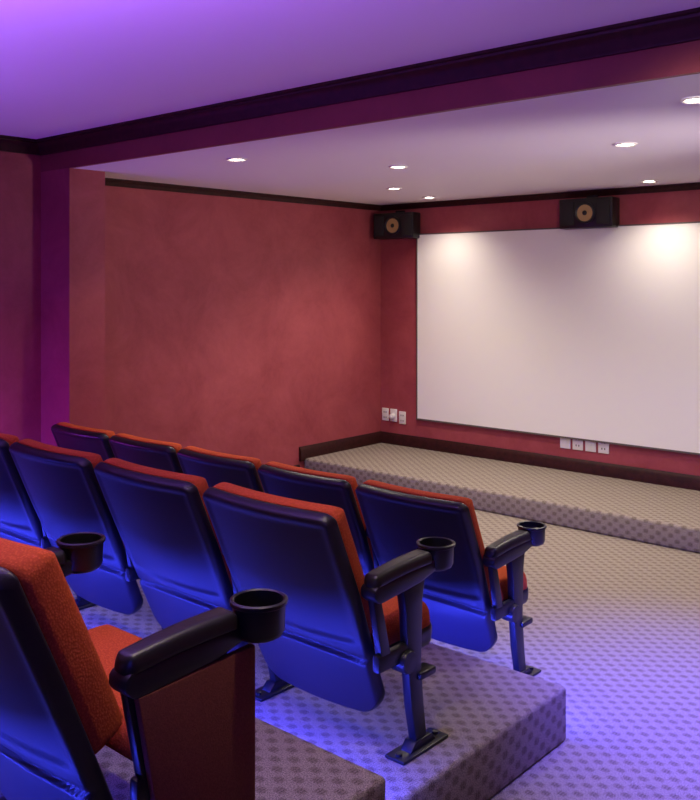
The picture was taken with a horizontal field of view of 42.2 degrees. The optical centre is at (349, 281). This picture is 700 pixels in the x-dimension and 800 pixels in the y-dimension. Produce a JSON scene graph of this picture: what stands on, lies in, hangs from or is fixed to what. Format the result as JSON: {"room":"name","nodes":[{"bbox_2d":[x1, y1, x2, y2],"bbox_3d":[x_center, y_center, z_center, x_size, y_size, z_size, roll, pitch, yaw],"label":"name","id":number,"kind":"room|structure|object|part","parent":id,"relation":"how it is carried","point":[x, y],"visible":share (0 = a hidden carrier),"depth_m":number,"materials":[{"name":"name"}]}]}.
{"room":"home theater","nodes":[
{"label":"home theater","id":0,"kind":"room"},
{"bbox_2d":[0,151,380,467],"bbox_3d":[-2.818,0.350,6.058,0.120,3.000,9.600,0,0,41],"label":"wall","id":1,"kind":"structure","parent":0,"point":[235,326],"depth_m":7.85,"materials":[{"name":"red paint"}]},
{"bbox_2d":[0,135,41,155],"bbox_3d":[-4.028,-0.970,4.531,0.085,0.100,5.470,0,0,41],"label":"trim","id":2,"kind":"structure","parent":1,"relation":"attached to","point":[13,144],"depth_m":6.43,"materials":[{"name":"brown wood"}]},
{"bbox_2d":[41,168,104,446],"bbox_3d":[-2.012,0.525,6.594,0.380,2.650,0.289,0,0,41],"label":"pilaster","id":3,"kind":"object","parent":1,"relation":"attached to","point":[72,199],"visible":0.64,"depth_m":6.48,"materials":[{"name":"red paint"}]},
{"bbox_2d":[105,178,380,210],"bbox_3d":[-0.850,-0.772,8.162,0.050,0.055,3.599,0,0,41],"label":"trim","id":4,"kind":"structure","parent":1,"relation":"attached to","point":[108,181],"depth_m":7.95,"materials":[{"name":"brown wood"}]},
{"bbox_2d":[299,431,380,461],"bbox_3d":[-0.071,1.633,9.061,0.030,0.135,1.220,0,0,41],"label":"baseboard","id":5,"kind":"structure","parent":1,"relation":"attached to","point":[308,451],"depth_m":8.99,"materials":[{"name":"brown wood"}]},
{"bbox_2d":[0,0,699,138],"bbox_3d":[-1.430,-1.080,2.241,7.010,0.120,5.470,0,0,41],"label":"ceiling","id":6,"kind":"structure","parent":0,"point":[67,66],"depth_m":3.87,"materials":[{"name":"white paint"}]},
{"bbox_2d":[41,40,699,171],"bbox_3d":[0.388,-0.960,4.304,7.010,0.320,0.030,0,0,41],"label":"ceiling beam","id":7,"kind":"structure","parent":6,"relation":"attached to","point":[682,59],"depth_m":4.33,"materials":[{"name":"paint"}]},
{"bbox_2d":[36,7,699,155],"bbox_3d":[0.350,-0.970,4.261,7.010,0.100,0.085,0,0,41],"label":"trim","id":8,"kind":"structure","parent":7,"relation":"attached to","point":[673,28],"depth_m":4.28,"materials":[{"name":"brown wood"}]},
{"bbox_2d":[76,73,699,204],"bbox_3d":[1.674,-0.950,5.763,7.010,0.300,3.860,0,0,41],"label":"ceiling","id":9,"kind":"structure","parent":0,"point":[563,142],"depth_m":5.65,"materials":[{"name":"white paint"}]},
{"bbox_2d":[226,158,246,161],"bbox_3d":[-0.736,-0.795,5.902,0.136,0.010,0.136,0,0,41],"label":"recessed light","id":10,"kind":"object","parent":9,"relation":"in","point":[228,159],"visible":1,"depth_m":5.89,"materials":[{"name":"white"}]},
{"bbox_2d":[386,187,401,189],"bbox_3d":[0.378,-0.795,7.732,0.136,0.010,0.136,0,0,41],"label":"recessed light","id":11,"kind":"object","parent":9,"relation":"in","point":[389,188],"visible":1,"depth_m":7.68,"materials":[{"name":"white"}]},
{"bbox_2d":[389,165,407,168],"bbox_3d":[0.335,-0.795,6.277,0.136,0.010,0.136,0,0,41],"label":"recessed light","id":12,"kind":"object","parent":9,"relation":"in","point":[391,166],"visible":1,"depth_m":6.24,"materials":[{"name":"white"}]},
{"bbox_2d":[422,196,435,198],"bbox_3d":[0.745,-0.795,8.542,0.136,0.010,0.136,0,0,41],"label":"recessed light","id":13,"kind":"object","parent":9,"relation":"in","point":[425,197],"visible":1,"depth_m":8.50,"materials":[{"name":"white"}]},
{"bbox_2d":[613,142,637,146],"bbox_3d":[1.596,-0.795,5.258,0.136,0.010,0.136,0,0,41],"label":"recessed light","id":14,"kind":"object","parent":9,"relation":"in","point":[622,144],"visible":1,"depth_m":5.25,"materials":[{"name":"white"}]},
{"bbox_2d":[640,180,657,182],"bbox_3d":[2.362,-0.795,7.170,0.136,0.010,0.136,0,0,41],"label":"recessed light","id":15,"kind":"object","parent":9,"relation":"in","point":[642,181],"visible":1,"depth_m":7.17,"materials":[{"name":"white"}]},
{"bbox_2d":[680,96,699,103],"bbox_3d":[1.514,-0.795,3.971,0.136,0.010,0.136,0,0,41],"label":"recessed light","id":16,"kind":"object","parent":9,"relation":"in","point":[695,99],"visible":1,"depth_m":3.98,"materials":[{"name":"white"}]},
{"bbox_2d":[381,190,699,475],"bbox_3d":[2.990,0.350,7.255,7.010,3.000,0.120,0,0,41],"label":"wall","id":17,"kind":"structure","parent":0,"point":[398,256],"depth_m":8.79,"materials":[{"name":"red paint"}]},
{"bbox_2d":[382,408,388,420],"bbox_3d":[0.369,1.380,9.477,0.085,0.130,0.014,0,0,41],"label":"wall socket","id":18,"kind":"object","parent":17,"relation":"attached to","point":[385,411],"visible":1,"depth_m":9.47,"materials":[{"name":"white plastic"}]},
{"bbox_2d":[389,409,396,421],"bbox_3d":[0.436,1.380,9.386,0.085,0.130,0.061,0,0,41],"label":"wall socket","id":19,"kind":"object","parent":17,"relation":"attached to","point":[393,412],"visible":1,"depth_m":9.38,"materials":[{"name":"white plastic"}]},
{"bbox_2d":[374,210,419,239],"bbox_3d":[0.470,-0.585,9.237,0.480,0.290,0.171,0,0,35],"label":"wall speaker","id":20,"kind":"object","parent":17,"relation":"attached to","point":[400,224],"visible":1,"depth_m":9.15,"materials":[{"name":"black plastic"}]},
{"bbox_2d":[374,216,383,235],"bbox_3d":[0.297,-0.570,9.279,0.120,0.200,0.012,0,0,35],"label":"grille","id":21,"kind":"object","parent":20,"relation":"attached to","point":[378,220],"depth_m":9.27,"materials":[{"name":"black fabric"}]},
{"bbox_2d":[401,215,411,234],"bbox_3d":[0.566,-0.570,9.088,0.120,0.200,0.012,0,0,35],"label":"grille","id":22,"kind":"object","parent":20,"relation":"attached to","point":[406,220],"depth_m":9.08,"materials":[{"name":"black fabric"}]},
{"bbox_2d":[399,411,405,423],"bbox_3d":[0.538,1.395,9.328,0.085,0.130,0.014,0,0,41],"label":"wall socket","id":23,"kind":"object","parent":17,"relation":"attached to","point":[402,415],"visible":1,"depth_m":9.32,"materials":[{"name":"white plastic"}]},
{"bbox_2d":[381,431,699,490],"bbox_3d":[2.942,1.623,7.201,7.010,0.115,0.025,0,0,41],"label":"baseboard","id":24,"kind":"structure","parent":17,"relation":"attached to","point":[672,479],"depth_m":8.19,"materials":[{"name":"brown wood"}]},
{"bbox_2d":[381,182,699,210],"bbox_3d":[2.934,-0.772,7.192,7.010,0.055,0.050,0,0,41],"label":"trim","id":25,"kind":"structure","parent":17,"relation":"attached to","point":[683,186],"depth_m":8.19,"materials":[{"name":"brown wood"}]},
{"bbox_2d":[416,221,699,454],"bbox_3d":[2.094,0.452,7.939,3.770,1.877,0.040,0,0,41],"label":"projection screen","id":26,"kind":"object","parent":17,"relation":"attached to","point":[592,335],"visible":0.88,"depth_m":8.08,"materials":[{"name":"white fabric"}]},
{"bbox_3d":[0.686,0.450,9.180,0.012,1.850,0.040,0,0,41],"label":"frame","id":27,"kind":"part","parent":26,"relation":"part of","materials":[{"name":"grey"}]},
{"bbox_3d":[2.094,1.383,7.939,3.770,0.015,0.040,0,0,41],"label":"frame","id":28,"kind":"part","parent":26,"relation":"part of","materials":[{"name":"grey"}]},
{"bbox_3d":[2.094,-0.481,7.939,3.770,0.012,0.040,0,0,41],"label":"frame","id":29,"kind":"part","parent":26,"relation":"part of","materials":[{"name":"grey"}]},
{"bbox_2d":[560,438,570,448],"bbox_3d":[1.921,1.415,8.107,0.100,0.140,0.017,0,0,41],"label":"wall socket","id":30,"kind":"object","parent":17,"relation":"attached to","point":[564,443],"visible":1,"depth_m":8.10,"materials":[{"name":"white plastic"}]},
{"bbox_2d":[573,439,582,450],"bbox_3d":[2.014,1.415,8.027,0.100,0.140,0.014,0,0,41],"label":"wall socket","id":31,"kind":"object","parent":17,"relation":"attached to","point":[577,444],"visible":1,"depth_m":8.02,"materials":[{"name":"white plastic"}]},
{"bbox_2d":[559,195,619,229],"bbox_3d":[2.068,-0.610,7.872,0.500,0.290,0.171,0,0,41],"label":"wall speaker","id":32,"kind":"object","parent":17,"relation":"attached to","point":[593,211],"visible":1,"depth_m":7.79,"materials":[{"name":"black plastic"}]},
{"bbox_2d":[561,202,573,225],"bbox_3d":[1.900,-0.595,7.931,0.120,0.200,0.012,0,0,41],"label":"grille","id":33,"kind":"object","parent":32,"relation":"attached to","point":[567,208],"depth_m":7.93,"materials":[{"name":"black fabric"}]},
{"bbox_2d":[596,200,609,223],"bbox_3d":[2.147,-0.595,7.713,0.120,0.200,0.012,0,0,41],"label":"grille","id":34,"kind":"object","parent":32,"relation":"attached to","point":[602,206],"depth_m":7.71,"materials":[{"name":"black fabric"}]},
{"bbox_2d":[585,441,595,451],"bbox_3d":[2.104,1.415,7.945,0.100,0.140,0.017,0,0,41],"label":"wall socket","id":35,"kind":"object","parent":17,"relation":"attached to","point":[589,446],"visible":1,"depth_m":7.94,"materials":[{"name":"white plastic"}]},
{"bbox_2d":[598,443,608,453],"bbox_3d":[2.197,1.415,7.866,0.100,0.140,0.014,0,0,41],"label":"wall socket","id":36,"kind":"object","parent":17,"relation":"attached to","point":[602,447],"visible":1,"depth_m":7.86,"materials":[{"name":"white plastic"}]},
{"bbox_2d":[430,509,699,799],"bbox_3d":[-0.144,1.910,3.700,7.250,0.120,9.600,0,0,41],"label":"floor","id":37,"kind":"structure","parent":0,"point":[615,624],"depth_m":4.47,"materials":[{"name":"carpet"}]},
{"bbox_2d":[51,422,114,460],"bbox_3d":[-1.606,1.401,6.163,0.805,0.896,0.642,0,0,41],"label":"chair","id":38,"kind":"object","parent":37,"relation":"on","point":[66,435],"visible":0.16,"depth_m":5.89,"materials":[{"name":"black plastic"}]},
{"bbox_2d":[57,422,114,438],"bbox_3d":[-1.708,1.191,6.061,0.624,0.476,0.282,0,0,41],"label":"cushion","id":39,"kind":"object","parent":38,"relation":"on","point":[89,433],"depth_m":5.90,"materials":[{"name":"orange fabric"}]},
{"bbox_2d":[109,433,183,473],"bbox_3d":[-1.066,1.401,5.687,0.735,0.896,0.642,0,0,41],"label":"chair","id":40,"kind":"object","parent":37,"relation":"on","point":[157,454],"visible":0.13,"depth_m":5.44,"materials":[{"name":"black plastic"}]},
{"bbox_2d":[115,433,182,452],"bbox_3d":[-1.195,1.191,5.608,0.624,0.476,0.282,0,0,41],"label":"cushion","id":41,"kind":"object","parent":40,"relation":"on","point":[156,446],"depth_m":5.45,"materials":[{"name":"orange fabric"}]},
{"bbox_2d":[0,717,384,799],"bbox_3d":[-1.913,1.653,3.684,4.372,0.395,1.187,0,0,41],"label":"platform","id":42,"kind":"object","parent":37,"relation":"on","point":[288,766],"visible":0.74,"depth_m":2.69,"materials":[{"name":"carpet"}]},
{"bbox_2d":[0,532,105,799],"bbox_3d":[-1.231,1.005,2.686,0.790,0.898,0.722,0,0,41],"label":"chair","id":43,"kind":"object","parent":42,"relation":"on","point":[78,552],"visible":0.2,"depth_m":2.63,"materials":[{"name":"black plastic"}]},
{"bbox_3d":[-0.928,0.844,2.539,0.068,0.079,0.362,0,0,41],"label":"arm","id":44,"kind":"part","parent":43,"relation":"part of","materials":[{"name":"black plastic"}]},
{"bbox_2d":[0,537,287,799],"bbox_3d":[-0.665,1.005,2.187,0.820,0.898,0.722,0,0,41],"label":"chair","id":45,"kind":"object","parent":42,"relation":"on","point":[172,701],"visible":1,"depth_m":1.97,"materials":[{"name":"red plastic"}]},
{"bbox_2d":[0,537,122,753],"bbox_3d":[-0.820,0.795,2.101,0.624,0.478,0.310,0,0,41],"label":"cushion","id":46,"kind":"object","parent":45,"relation":"on","point":[57,696],"depth_m":1.89,"materials":[{"name":"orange fabric"}]},
{"bbox_2d":[88,624,141,760],"bbox_3d":[-0.591,1.042,2.361,0.610,0.104,0.340,0,0,41],"label":"seat cushion","id":47,"kind":"object","parent":45,"relation":"on","point":[107,639],"depth_m":2.44,"materials":[{"name":"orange fabric"}]},
{"bbox_3d":[-0.373,0.844,2.050,0.068,0.079,0.362,0,0,41],"label":"arm","id":48,"kind":"part","parent":45,"relation":"part of","materials":[{"name":"black plastic"}]},
{"bbox_3d":[-0.343,1.134,2.046,0.022,0.540,0.334,0,0,41],"label":"panel","id":49,"kind":"part","parent":45,"relation":"part of","materials":[{"name":"red fabric"}]},
{"bbox_2d":[177,446,264,492],"bbox_3d":[-0.552,1.401,5.234,0.735,0.896,0.642,0,0,41],"label":"chair","id":50,"kind":"object","parent":37,"relation":"on","point":[215,467],"visible":0.22,"depth_m":4.99,"materials":[{"name":"black plastic"}]},
{"bbox_2d":[68,579,565,799],"bbox_3d":[-1.139,1.740,4.622,4.292,0.220,1.257,0,0,41],"label":"platform","id":51,"kind":"object","parent":37,"relation":"on","point":[498,721],"visible":0.42,"depth_m":3.41,"materials":[{"name":"carpet"}]},
{"bbox_2d":[0,433,95,609],"bbox_3d":[-1.660,1.181,4.664,0.750,0.896,0.642,0,0,41],"label":"chair","id":52,"kind":"object","parent":51,"relation":"on","point":[20,522],"visible":0.38,"depth_m":4.42,"materials":[{"name":"black plastic"}]},
{"bbox_2d":[0,433,18,445],"bbox_3d":[-1.789,0.971,4.586,0.624,0.476,0.282,0,0,41],"label":"cushion","id":53,"kind":"object","parent":52,"relation":"on","point":[5,439],"depth_m":4.33,"materials":[{"name":"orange fabric"}]},
{"bbox_3d":[-1.339,1.609,4.567,0.084,0.040,0.260,0,0,41],"label":"foot plate","id":54,"kind":"part","parent":52,"relation":"part of","materials":[{"name":"black metal"}]},
{"bbox_2d":[9,439,162,628],"bbox_3d":[-1.135,1.181,4.201,0.750,0.896,0.642,0,0,41],"label":"chair","id":55,"kind":"object","parent":51,"relation":"on","point":[62,486],"visible":0.62,"depth_m":4.02,"materials":[{"name":"black plastic"}]},
{"bbox_2d":[17,439,124,547],"bbox_3d":[-1.264,0.971,4.123,0.624,0.476,0.282,0,0,41],"label":"cushion","id":56,"kind":"object","parent":55,"relation":"on","point":[67,497],"depth_m":3.98,"materials":[{"name":"orange fabric"}]},
{"bbox_2d":[94,458,293,701],"bbox_3d":[-0.610,1.181,3.739,0.750,0.896,0.642,0,0,41],"label":"chair","id":57,"kind":"object","parent":51,"relation":"on","point":[162,520],"visible":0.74,"depth_m":3.57,"materials":[{"name":"black plastic"}]},
{"bbox_2d":[103,458,232,588],"bbox_3d":[-0.739,0.971,3.660,0.624,0.476,0.282,0,0,41],"label":"cushion","id":58,"kind":"object","parent":57,"relation":"on","point":[168,535],"depth_m":3.53,"materials":[{"name":"orange fabric"}]},
{"bbox_3d":[-0.312,1.319,3.615,0.036,0.580,0.138,0,0,41],"label":"leg post","id":59,"kind":"part","parent":57,"relation":"part of","materials":[{"name":"black metal"}]},
{"bbox_3d":[-0.289,1.609,3.641,0.084,0.040,0.260,0,0,41],"label":"foot plate","id":60,"kind":"part","parent":57,"relation":"part of","materials":[{"name":"black metal"}]},
{"bbox_2d":[202,482,455,765],"bbox_3d":[-0.085,1.181,3.276,0.750,0.896,0.642,0,0,41],"label":"chair","id":61,"kind":"object","parent":51,"relation":"on","point":[345,627],"visible":0.85,"depth_m":3.12,"materials":[{"name":"black plastic"}]},
{"bbox_2d":[213,482,371,634],"bbox_3d":[-0.214,0.971,3.197,0.624,0.476,0.282,0,0,41],"label":"cushion","id":62,"kind":"object","parent":61,"relation":"on","point":[313,560],"depth_m":3.06,"materials":[{"name":"orange fabric"}]},
{"bbox_3d":[0.177,1.019,3.111,0.068,0.079,0.362,0,0,41],"label":"arm","id":63,"kind":"part","parent":61,"relation":"part of","materials":[{"name":"black plastic"}]},
{"bbox_2d":[371,596,429,650],"bbox_3d":[-0.027,1.217,3.410,0.610,0.104,0.340,0,0,41],"label":"seat cushion","id":64,"kind":"object","parent":61,"relation":"on","point":[390,607],"depth_m":3.21,"materials":[{"name":"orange fabric"}]},
{"bbox_3d":[0.213,1.319,3.152,0.036,0.580,0.138,0,0,41],"label":"leg post","id":65,"kind":"part","parent":61,"relation":"part of","materials":[{"name":"black metal"}]},
{"bbox_3d":[0.236,1.609,3.178,0.084,0.040,0.260,0,0,41],"label":"foot plate","id":66,"kind":"part","parent":61,"relation":"part of","materials":[{"name":"black metal"}]},
{"bbox_2d":[258,461,378,575],"bbox_3d":[-0.038,1.401,4.781,0.735,0.896,0.642,0,0,41],"label":"chair","id":67,"kind":"object","parent":37,"relation":"on","point":[279,479],"visible":0.23,"depth_m":4.52,"materials":[{"name":"black plastic"}]},
{"bbox_2d":[355,480,546,675],"bbox_3d":[0.476,1.401,4.328,0.735,0.896,0.642,0,0,41],"label":"chair","id":68,"kind":"object","parent":37,"relation":"on","point":[464,601],"visible":0.75,"depth_m":4.17,"materials":[{"name":"black plastic"}]},
{"bbox_2d":[363,480,489,591],"bbox_3d":[0.347,1.191,4.249,0.624,0.476,0.282,0,0,41],"label":"cushion","id":69,"kind":"object","parent":68,"relation":"on","point":[394,529],"depth_m":4.11,"materials":[{"name":"orange fabric"}]},
{"bbox_3d":[0.732,1.239,4.168,0.068,0.079,0.362,0,0,41],"label":"arm","id":70,"kind":"part","parent":68,"relation":"part of","materials":[{"name":"black plastic"}]},
{"bbox_2d":[489,566,526,604],"bbox_3d":[0.534,1.437,4.462,0.610,0.104,0.340,0,0,41],"label":"seat cushion","id":71,"kind":"object","parent":68,"relation":"on","point":[502,572],"depth_m":4.26,"materials":[{"name":"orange fabric"}]},
{"bbox_3d":[0.768,1.539,4.209,0.036,0.580,0.138,0,0,41],"label":"leg post","id":72,"kind":"part","parent":68,"relation":"part of","materials":[{"name":"black metal"}]},
{"bbox_3d":[0.791,1.829,4.235,0.084,0.040,0.260,0,0,41],"label":"foot plate","id":73,"kind":"part","parent":68,"relation":"part of","materials":[{"name":"black metal"}]},
{"bbox_2d":[304,443,699,552],"bbox_3d":[2.566,1.765,6.774,7.004,0.170,1.157,0,0,41],"label":"stage","id":74,"kind":"object","parent":37,"relation":"on","point":[667,516],"visible":0.8,"depth_m":7.39,"materials":[{"name":"carpet"}]}
]}

